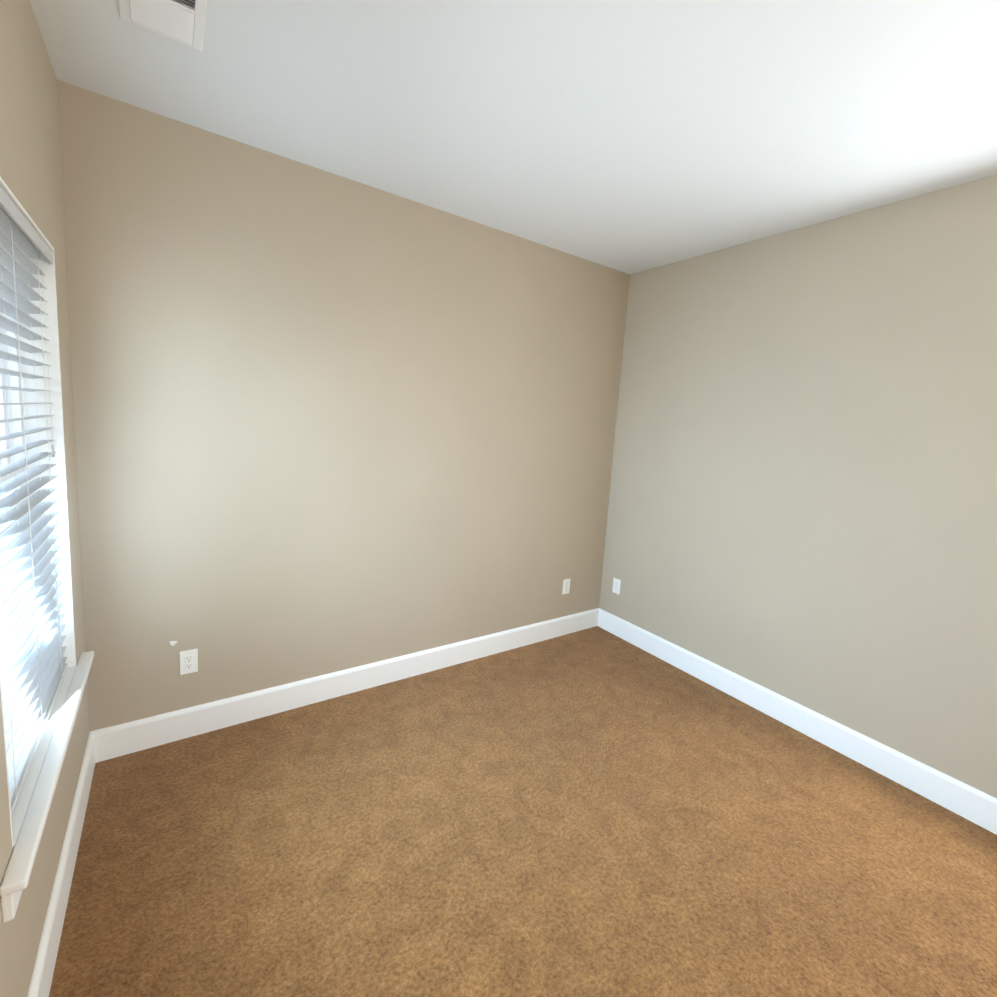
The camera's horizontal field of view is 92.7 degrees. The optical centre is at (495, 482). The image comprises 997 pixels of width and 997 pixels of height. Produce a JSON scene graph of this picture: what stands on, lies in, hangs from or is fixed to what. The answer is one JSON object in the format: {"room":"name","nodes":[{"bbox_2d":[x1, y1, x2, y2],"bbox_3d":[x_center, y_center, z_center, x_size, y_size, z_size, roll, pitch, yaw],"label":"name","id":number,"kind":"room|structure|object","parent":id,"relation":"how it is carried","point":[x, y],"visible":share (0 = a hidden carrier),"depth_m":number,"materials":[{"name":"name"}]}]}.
{"room":"empty bedroom","nodes":[
{"label":"empty bedroom","id":0,"kind":"room"},
{"bbox_2d":[0,0,89,996],"bbox_3d":[-0.482,0.196,0.010,0.170,2.840,4.910,-1,9,-34],"label":"wall","id":1,"kind":"structure","parent":0,"point":[30,166],"depth_m":1.40,"materials":[{"name":"beige paint"}]},
{"bbox_2d":[0,297,26,515],"bbox_3d":[-1.411,0.021,1.284,0.077,1.510,0.900,-1,9,-34],"label":"window","id":2,"kind":"structure","parent":1,"relation":"in","point":[5,413],"depth_m":1.58,"materials":[{"name":"white glass"}]},
{"bbox_2d":[0,186,67,815],"bbox_3d":[-1.338,0.017,1.334,0.071,1.502,0.892,-1,9,-34],"label":"window blind","id":3,"kind":"object","parent":1,"relation":"attached to","point":[33,666],"visible":0.96,"depth_m":1.37,"materials":[{"name":"white plastic"}]},
{"bbox_2d":[0,177,75,847],"bbox_3d":[-1.347,0.014,1.327,0.100,1.520,0.920,-1,9,-34],"label":"window frame","id":4,"kind":"structure","parent":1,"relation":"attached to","point":[59,482],"depth_m":1.67,"materials":[{"name":"white wood"}]},
{"bbox_2d":[0,651,93,922],"bbox_3d":[-1.379,0.811,1.441,0.142,0.091,1.140,-1,9,-34],"label":"window sill","id":5,"kind":"structure","parent":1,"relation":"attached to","point":[31,810],"depth_m":1.25,"materials":[{"name":"white wood"}]},
{"bbox_2d":[27,729,98,996],"bbox_3d":[-0.485,1.479,0.227,0.016,0.145,4.570,-1,9,-34],"label":"baseboard","id":6,"kind":"structure","parent":1,"relation":"attached to","point":[41,980],"depth_m":1.47,"materials":[{"name":"white wood"}]},
{"bbox_2d":[57,80,629,730],"bbox_3d":[-0.438,-0.169,2.886,3.510,2.840,0.170,-1,9,-34],"label":"wall","id":7,"kind":"structure","parent":0,"point":[327,422],"depth_m":2.40,"materials":[{"name":"beige paint"}]},
{"bbox_2d":[179,649,197,674],"bbox_3d":[-1.452,0.852,2.251,0.072,0.116,0.008,-1,9,-34],"label":"electrical outlet","id":8,"kind":"object","parent":7,"relation":"attached to","point":[188,661],"visible":1,"depth_m":2.25,"materials":[{"name":"white plastic"}]},
{"bbox_2d":[99,608,598,761],"bbox_3d":[-0.461,1.129,2.977,3.120,0.145,0.016,-1,9,-34],"label":"baseboard","id":9,"kind":"structure","parent":7,"relation":"attached to","point":[141,734],"depth_m":2.60,"materials":[{"name":"white wood"}]},
{"bbox_2d":[562,579,570,594],"bbox_3d":[0.540,0.794,3.615,0.072,0.116,0.008,-1,9,-34],"label":"electrical outlet","id":10,"kind":"object","parent":7,"relation":"attached to","point":[566,586],"visible":1,"depth_m":3.61,"materials":[{"name":"white plastic"}]},
{"bbox_2d":[30,0,996,273],"bbox_3d":[0.983,-1.255,0.773,3.510,0.120,4.910,-1,9,-34],"label":"ceiling","id":11,"kind":"structure","parent":0,"point":[630,136],"depth_m":1.69,"materials":[{"name":"white paint"}]},
{"bbox_2d":[118,0,206,50],"bbox_3d":[-0.947,-1.380,1.350,0.211,0.015,0.361,-1,9,-34],"label":"ceiling vent","id":12,"kind":"object","parent":11,"relation":"in","point":[182,21],"visible":1,"depth_m":1.42,"materials":[{"name":"white metal"}]},
{"bbox_2d":[49,626,996,996],"bbox_3d":[0.808,1.557,1.132,3.510,0.080,4.910,-1,9,-34],"label":"floor","id":13,"kind":"structure","parent":0,"point":[595,812],"depth_m":1.77,"materials":[{"name":"carpet"}]},
{"bbox_2d":[599,174,996,797],"bbox_3d":[2.272,0.126,1.898,0.170,2.840,4.910,-1,9,-34],"label":"wall","id":14,"kind":"structure","parent":0,"point":[802,507],"depth_m":2.48,"materials":[{"name":"beige paint"}]},
{"bbox_2d":[612,578,620,594],"bbox_3d":[0.943,0.811,3.705,0.008,0.116,0.072,-1,9,-34],"label":"outlet","id":15,"kind":"object","parent":14,"relation":"attached to","point":[616,586],"visible":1,"depth_m":3.70,"materials":[{"name":"white plastic"}]},
{"bbox_2d":[599,608,996,834],"bbox_3d":[2.116,1.412,2.009,0.016,0.145,4.570,-1,9,-34],"label":"baseboard","id":16,"kind":"structure","parent":14,"relation":"attached to","point":[923,780],"depth_m":2.51,"materials":[{"name":"white wood"}]}
]}

